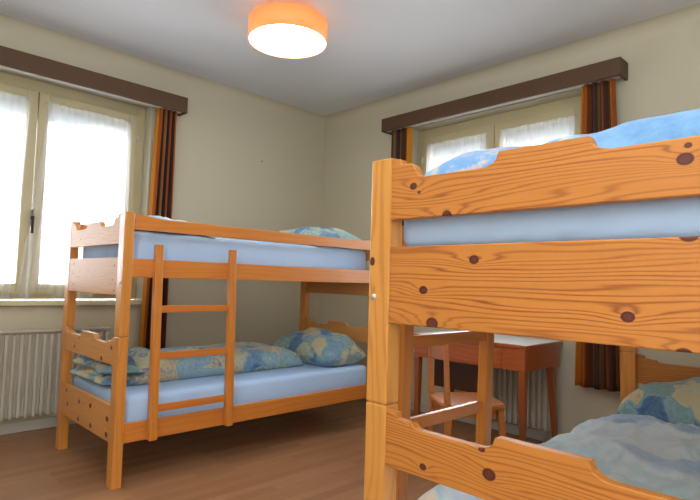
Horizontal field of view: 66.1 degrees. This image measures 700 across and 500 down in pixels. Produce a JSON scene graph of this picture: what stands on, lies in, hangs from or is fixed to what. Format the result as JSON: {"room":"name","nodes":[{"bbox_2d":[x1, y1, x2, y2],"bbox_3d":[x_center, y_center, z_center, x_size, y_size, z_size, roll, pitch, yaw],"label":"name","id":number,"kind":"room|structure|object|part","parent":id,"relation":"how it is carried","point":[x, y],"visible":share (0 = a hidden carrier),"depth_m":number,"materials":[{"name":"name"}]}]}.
{"room":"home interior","nodes":[
{"label":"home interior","id":0,"kind":"room"},
{"bbox_2d":[0,33,324,423],"bbox_3d":[-2.375,-0.152,4.172,6.112,2.953,0.340,5,-5,-44],"label":"wall","id":1,"kind":"structure","parent":0,"point":[221,178],"depth_m":5.09,"materials":[{"name":"paint"}]},
{"bbox_2d":[0,416,75,434],"bbox_3d":[-2.290,1.280,3.961,5.432,0.075,0.016,5,-5,-44],"label":"baseboard","id":2,"kind":"structure","parent":1,"relation":"attached to","point":[27,425],"depth_m":3.91,"materials":[{"name":"paint"}]},
{"bbox_2d":[0,327,110,420],"bbox_3d":[-2.416,0.934,3.781,1.370,0.733,0.109,5,-5,-44],"label":"radiator","id":3,"kind":"object","parent":1,"relation":"attached to","point":[29,359],"visible":0.63,"depth_m":3.86,"materials":[{"name":"metal"}]},
{"bbox_2d":[0,327,110,333],"bbox_3d":[-2.392,0.577,3.788,1.370,0.018,0.070,5,-5,-44],"label":"grille","id":4,"kind":"object","parent":3,"relation":"attached to","point":[93,329],"depth_m":3.96,"materials":[{"name":"metal"}]},
{"bbox_2d":[0,71,145,305],"bbox_3d":[-2.416,-0.445,4.088,1.740,1.715,0.355,5,-5,-44],"label":"window","id":5,"kind":"structure","parent":1,"relation":"in","point":[38,114],"depth_m":4.12,"materials":[{"name":"beige paint"}]},
{"bbox_2d":[0,91,31,98],"bbox_3d":[-2.648,-0.413,3.771,0.670,1.507,0.033,5,-5,-44],"label":"curtain rod","id":6,"kind":"object","parent":5,"relation":"hanging from","point":[0,91],"visible":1,"depth_m":3.98,"materials":[{"name":"white metal"}]},
{"bbox_3d":[-2.384,-0.214,4.035,0.024,0.180,0.045,5,-5,-44],"label":"handle","id":7,"kind":"part","parent":5,"relation":"part of","materials":[{"name":"metal"}]},
{"bbox_2d":[0,94,126,138],"bbox_3d":[-2.493,-1.148,4.229,1.640,0.240,0.078,5,-5,-44],"label":"curtain","id":8,"kind":"object","parent":5,"relation":"attached to","point":[11,106],"depth_m":4.40,"materials":[{"name":"white fabric"}]},
{"bbox_3d":[-2.380,0.391,3.978,1.740,0.035,0.185,5,-5,-44],"label":"sill","id":9,"kind":"part","parent":5,"relation":"part of","materials":[{"name":"paint"}]},
{"bbox_2d":[46,102,132,121],"bbox_3d":[-2.144,-0.369,4.266,0.795,1.509,0.034,5,-5,-44],"label":"curtain rod","id":10,"kind":"object","parent":5,"relation":"hanging from","point":[46,102],"visible":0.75,"depth_m":4.33,"materials":[{"name":"white metal"}]},
{"bbox_2d":[0,45,187,115],"bbox_3d":[-2.253,-1.329,3.985,2.200,0.135,0.149,5,-5,-44],"label":"curtain valance","id":11,"kind":"object","parent":1,"relation":"attached to","point":[11,59],"visible":1,"depth_m":4.13,"materials":[{"name":"brown wood"}]},
{"bbox_2d":[138,108,176,348],"bbox_3d":[-1.619,-0.181,4.561,0.238,2.058,0.067,5,-5,-44],"label":"curtain","id":12,"kind":"object","parent":11,"relation":"hanging from","point":[163,161],"visible":0.59,"depth_m":4.57,"materials":[{"name":"brown fabric"}]},
{"bbox_2d":[0,13,324,127],"bbox_3d":[-2.180,-1.580,4.099,5.432,0.100,0.100,5,-5,-44],"label":"trim","id":13,"kind":"structure","parent":1,"relation":"attached to","point":[11,26],"depth_m":4.56,"materials":[{"name":"paint"}]},
{"bbox_2d":[0,398,542,499],"bbox_3d":[-0.137,1.298,1.765,6.112,0.100,6.845,5,-5,-44],"label":"floor","id":14,"kind":"structure","parent":0,"point":[317,453],"depth_m":3.35,"materials":[{"name":"laminate"}]},
{"bbox_2d":[55,211,369,489],"bbox_3d":[-0.823,0.608,3.955,2.094,1.497,1.020,5,-5,-44],"label":"bunk bed","id":15,"kind":"object","parent":14,"relation":"on","point":[103,418],"visible":0.77,"depth_m":3.28,"materials":[{"name":"brown wood"}]},
{"bbox_3d":[-1.877,0.556,3.582,0.054,1.497,0.076,5,-5,-44],"label":"corner post","id":16,"kind":"part","parent":15,"relation":"part of","materials":[{"name":"brown wood"}]},
{"bbox_3d":[-1.149,-0.075,4.350,1.971,0.084,0.024,5,-5,-44],"label":"guard rail","id":17,"kind":"part","parent":15,"relation":"part of","materials":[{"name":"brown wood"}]},
{"bbox_3d":[-1.259,0.536,2.953,0.054,1.497,0.076,5,-5,-44],"label":"corner post","id":18,"kind":"part","parent":15,"relation":"part of","materials":[{"name":"brown wood"}]},
{"bbox_2d":[73,363,365,422],"bbox_3d":[-0.853,0.975,3.957,1.961,0.192,0.865,5,-5,-44],"label":"mattress","id":19,"kind":"object","parent":15,"relation":"on","point":[253,386],"visible":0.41,"depth_m":3.55,"materials":[{"name":"blue fabric"}]},
{"bbox_2d":[70,342,302,385],"bbox_3d":[-1.102,0.769,3.877,1.574,0.188,0.599,5,-5,-44],"label":"duvet","id":20,"kind":"object","parent":19,"relation":"on","point":[249,356],"visible":0.68,"depth_m":3.61,"materials":[{"name":"fabric"}]},
{"bbox_2d":[273,327,365,366],"bbox_3d":[-0.276,0.789,4.503,0.400,0.268,0.760,5,-5,-44],"label":"pillow","id":21,"kind":"object","parent":19,"relation":"on","point":[314,346],"visible":0.9,"depth_m":4.28,"materials":[{"name":"fabric"}]},
{"bbox_2d":[82,230,365,269],"bbox_3d":[-0.827,0.044,4.012,1.960,0.188,0.790,5,-5,-44],"label":"mattress","id":22,"kind":"object","parent":15,"relation":"on","point":[177,247],"visible":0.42,"depth_m":3.54,"materials":[{"name":"blue fabric"}]},
{"bbox_2d":[138,215,209,236],"bbox_3d":[-1.221,-0.155,3.432,0.539,0.112,0.509,5,-5,-44],"label":"duvet","id":23,"kind":"object","parent":22,"relation":"on","point":[159,217],"visible":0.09,"depth_m":3.32,"materials":[{"name":"fabric"}]},
{"bbox_2d":[262,227,360,248],"bbox_3d":[-0.336,-0.103,4.500,0.540,0.184,0.800,5,-5,-44],"label":"pillow","id":24,"kind":"object","parent":22,"relation":"on","point":[316,231],"visible":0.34,"depth_m":4.23,"materials":[{"name":"fabric"}]},
{"bbox_3d":[-0.530,1.059,3.620,1.981,0.105,0.026,5,-5,-44],"label":"rail","id":25,"kind":"part","parent":15,"relation":"part of","materials":[{"name":"brown wood"}]},
{"bbox_3d":[-0.505,0.160,3.674,1.981,0.104,0.026,5,-5,-44],"label":"rail","id":26,"kind":"part","parent":15,"relation":"part of","materials":[{"name":"brown wood"}]},
{"bbox_3d":[-0.497,-0.096,3.688,1.971,0.084,0.024,5,-5,-44],"label":"guard rail","id":27,"kind":"part","parent":15,"relation":"part of","materials":[{"name":"brown wood"}]},
{"bbox_3d":[-0.428,0.681,5.005,0.054,1.497,0.076,5,-5,-44],"label":"corner post","id":28,"kind":"part","parent":15,"relation":"part of","materials":[{"name":"brown wood"}]},
{"bbox_2d":[427,345,505,436],"bbox_3d":[0.698,0.961,3.297,0.427,0.800,0.400,2,-3,-8],"label":"wooden chair","id":29,"kind":"object","parent":14,"relation":"on","point":[446,399],"visible":0.52,"depth_m":3.19,"materials":[{"name":"brown wood"}]},
{"bbox_3d":[0.519,0.740,3.452,0.040,0.350,0.038,2,-3,-8],"label":"post","id":30,"kind":"part","parent":29,"relation":"part of","materials":[{"name":"brown wood"}]},
{"bbox_3d":[0.513,1.153,3.428,0.066,0.422,0.056,2,-3,-8],"label":"leg","id":31,"kind":"part","parent":29,"relation":"part of","materials":[{"name":"brown wood"}]},
{"bbox_3d":[0.522,0.608,3.293,0.052,0.095,0.300,2,-3,-8],"label":"rail","id":32,"kind":"part","parent":29,"relation":"part of","materials":[{"name":"brown wood"}]},
{"bbox_3d":[0.552,0.958,3.278,0.018,0.046,0.276,2,-3,-8],"label":"seat rail","id":33,"kind":"part","parent":29,"relation":"part of","materials":[{"name":"brown wood"}]},
{"bbox_3d":[0.564,0.721,3.126,0.040,0.350,0.038,2,-3,-8],"label":"post","id":34,"kind":"part","parent":29,"relation":"part of","materials":[{"name":"brown wood"}]},
{"bbox_3d":[0.557,1.135,3.102,0.066,0.422,0.056,2,-3,-8],"label":"leg","id":35,"kind":"part","parent":29,"relation":"part of","materials":[{"name":"brown wood"}]},
{"bbox_3d":[0.710,0.926,3.301,0.400,0.028,0.400,2,-3,-8],"label":"seat","id":36,"kind":"part","parent":29,"relation":"part of","materials":[{"name":"brown wood"}]},
{"bbox_3d":[0.730,0.955,3.142,0.250,0.046,0.018,2,-3,-8],"label":"seat rail","id":37,"kind":"part","parent":29,"relation":"part of","materials":[{"name":"brown wood"}]},
{"bbox_3d":[0.894,1.147,3.147,0.066,0.422,0.056,2,-3,-8],"label":"leg","id":38,"kind":"part","parent":29,"relation":"part of","materials":[{"name":"brown wood"}]},
{"bbox_2d":[414,330,562,441],"bbox_3d":[1.014,1.036,4.057,0.565,0.758,0.954,5,-5,-44],"label":"writing desk","id":39,"kind":"object","parent":14,"relation":"on","point":[523,355],"visible":0.68,"depth_m":3.85,"materials":[{"name":"brown wood"}]},
{"bbox_3d":[0.526,1.120,4.193,0.050,0.580,0.050,5,-5,-44],"label":"leg","id":40,"kind":"part","parent":39,"relation":"part of","materials":[{"name":"brown wood"}]},
{"bbox_3d":[0.833,0.955,4.141,0.015,0.238,0.444,5,-5,-44],"label":"modesty panel","id":41,"kind":"part","parent":39,"relation":"part of","materials":[{"name":"brown wood"}]},
{"bbox_3d":[0.826,0.744,3.881,0.008,0.120,0.594,5,-5,-44],"label":"drawer","id":42,"kind":"part","parent":39,"relation":"part of","materials":[{"name":"brown wood"}]},
{"bbox_3d":[1.145,1.100,3.564,0.050,0.580,0.050,5,-5,-44],"label":"leg","id":43,"kind":"part","parent":39,"relation":"part of","materials":[{"name":"brown wood"}]},
{"bbox_3d":[1.458,1.127,3.872,0.129,0.580,0.050,5,-5,-44],"label":"leg","id":44,"kind":"part","parent":39,"relation":"part of","materials":[{"name":"brown wood"}]},
{"bbox_2d":[364,135,699,499],"bbox_3d":[1.111,0.540,1.892,2.054,1.497,1.092,5,-5,-44],"label":"bunk bed","id":45,"kind":"object","parent":14,"relation":"on","point":[632,294],"visible":0.84,"depth_m":1.23,"materials":[{"name":"brown wood"}]},
{"bbox_3d":[0.089,0.489,1.514,0.054,1.497,0.076,5,-5,-44],"label":"corner post","id":46,"kind":"part","parent":45,"relation":"part of","materials":[{"name":"brown wood"}]},
{"bbox_2d":[404,197,699,245],"bbox_3d":[1.150,-0.037,1.906,1.920,0.168,0.934,5,-5,-44],"label":"mattress","id":47,"kind":"object","parent":45,"relation":"on","point":[680,217],"visible":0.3,"depth_m":1.21,"materials":[{"name":"blue fabric"}]},
{"bbox_2d":[424,109,699,175],"bbox_3d":[1.123,-0.205,1.889,1.806,0.162,0.896,5,-5,-44],"label":"duvet","id":48,"kind":"object","parent":47,"relation":"on","point":[682,124],"visible":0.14,"depth_m":1.19,"materials":[{"name":"blue fabric"}]},
{"bbox_3d":[1.510,0.612,2.909,0.054,1.497,0.076,5,-5,-44],"label":"corner post","id":49,"kind":"part","parent":45,"relation":"part of","materials":[{"name":"brown wood"}]},
{"bbox_3d":[1.124,0.906,1.850,1.920,0.192,0.934,5,-5,-44],"label":"mattress","id":50,"kind":"object","parent":45,"relation":"on","visible":0},
{"bbox_2d":[418,414,699,499],"bbox_3d":[1.008,0.722,1.742,1.546,0.149,0.921,5,-5,-44],"label":"duvet","id":51,"kind":"object","parent":50,"relation":"on","point":[648,452],"visible":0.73,"depth_m":1.82,"materials":[{"name":"fabric"}]},
{"bbox_2d":[616,377,699,426],"bbox_3d":[1.690,0.725,2.448,0.320,0.264,0.800,5,-5,-44],"label":"pillow","id":52,"kind":"object","parent":50,"relation":"on","point":[675,402],"visible":0.62,"depth_m":2.50,"materials":[{"name":"fabric"}]},
{"bbox_2d":[0,0,699,115],"bbox_3d":[-0.050,-1.774,1.946,6.112,0.150,6.845,5,-5,-44],"label":"ceiling","id":53,"kind":"structure","parent":0,"point":[375,49],"depth_m":3.94,"materials":[{"name":"paint"}]},
{"bbox_2d":[248,3,327,58],"bbox_3d":[-0.425,-1.514,3.699,0.540,0.183,0.540,5,-5,-44],"label":"ceiling lamp","id":54,"kind":"object","parent":53,"relation":"attached to","point":[282,30],"visible":1,"depth_m":3.56,"materials":[{"name":"orange"}]},
{"bbox_2d":[249,24,325,57],"bbox_3d":[-0.428,-1.434,3.694,0.524,0.008,0.524,5,-5,-44],"label":"diffuser","id":55,"kind":"object","parent":54,"relation":"attached to","point":[276,40],"depth_m":3.67,"materials":[{"name":"beige plastic"}]},
{"bbox_2d":[319,26,699,433],"bbox_3d":[2.081,-0.052,3.751,0.340,2.953,6.505,5,-5,-44],"label":"wall","id":56,"kind":"structure","parent":0,"point":[664,71],"depth_m":4.20,"materials":[{"name":"paint"}]},
{"bbox_2d":[411,401,559,441],"bbox_3d":[1.800,1.377,3.657,0.016,0.075,6.149,5,-5,-44],"label":"baseboard","id":57,"kind":"structure","parent":56,"relation":"attached to","point":[532,433],"depth_m":4.20,"materials":[{"name":"paint"}]},
{"bbox_2d":[418,95,580,174],"bbox_3d":[1.237,-0.313,4.581,0.355,1.715,1.740,5,-5,-44],"label":"window","id":58,"kind":"structure","parent":56,"relation":"in","point":[547,131],"depth_m":4.59,"materials":[{"name":"beige paint"}]},
{"bbox_2d":[426,133,486,145],"bbox_3d":[0.921,-0.251,4.808,0.034,1.509,0.670,5,-5,-44],"label":"curtain rod","id":59,"kind":"object","parent":58,"relation":"hanging from","point":[483,133],"visible":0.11,"depth_m":4.85,"materials":[{"name":"white metal"}]},
{"bbox_2d":[432,118,574,161],"bbox_3d":[1.355,-1.011,4.720,0.078,0.240,1.640,5,-5,-44],"label":"curtain","id":60,"kind":"object","parent":58,"relation":"attached to","point":[543,133],"depth_m":4.58,"materials":[{"name":"white fabric"}]},
{"bbox_2d":[498,115,576,130],"bbox_3d":[1.460,-0.268,4.260,0.034,1.509,0.670,5,-5,-44],"label":"curtain rod","id":61,"kind":"object","parent":58,"relation":"hanging from","point":[572,115],"visible":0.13,"depth_m":4.30,"materials":[{"name":"white metal"}]},
{"bbox_2d":[457,368,550,442],"bbox_3d":[1.196,1.079,4.231,0.109,0.698,0.810,5,-5,-44],"label":"radiator","id":62,"kind":"object","parent":56,"relation":"attached to","point":[505,382],"visible":0.2,"depth_m":4.03,"materials":[{"name":"metal"}]},
{"bbox_2d":[381,57,627,134],"bbox_3d":[1.123,-1.224,4.480,0.149,0.125,2.185,5,-5,-44],"label":"curtain valance","id":63,"kind":"object","parent":56,"relation":"attached to","point":[617,68],"visible":0.97,"depth_m":4.21,"materials":[{"name":"brown wood"}]},
{"bbox_2d":[391,127,412,225],"bbox_3d":[0.457,-0.076,5.050,0.067,2.143,0.273,5,-5,-44],"label":"curtain","id":64,"kind":"object","parent":63,"relation":"hanging from","point":[402,139],"visible":0.2,"depth_m":5.06,"materials":[{"name":"brown fabric"}]},
{"bbox_2d":[575,78,621,391],"bbox_3d":[1.746,-0.117,3.740,0.067,2.143,0.353,5,-5,-44],"label":"curtain","id":65,"kind":"object","parent":63,"relation":"hanging from","point":[597,366],"visible":0.3,"depth_m":3.74,"materials":[{"name":"brown fabric"}]},
{"bbox_2d":[324,3,699,127],"bbox_3d":[1.845,-1.485,3.803,0.100,0.100,6.165,5,-5,-44],"label":"trim","id":66,"kind":"structure","parent":56,"relation":"attached to","point":[687,17],"depth_m":4.21,"materials":[{"name":"paint"}]}
]}

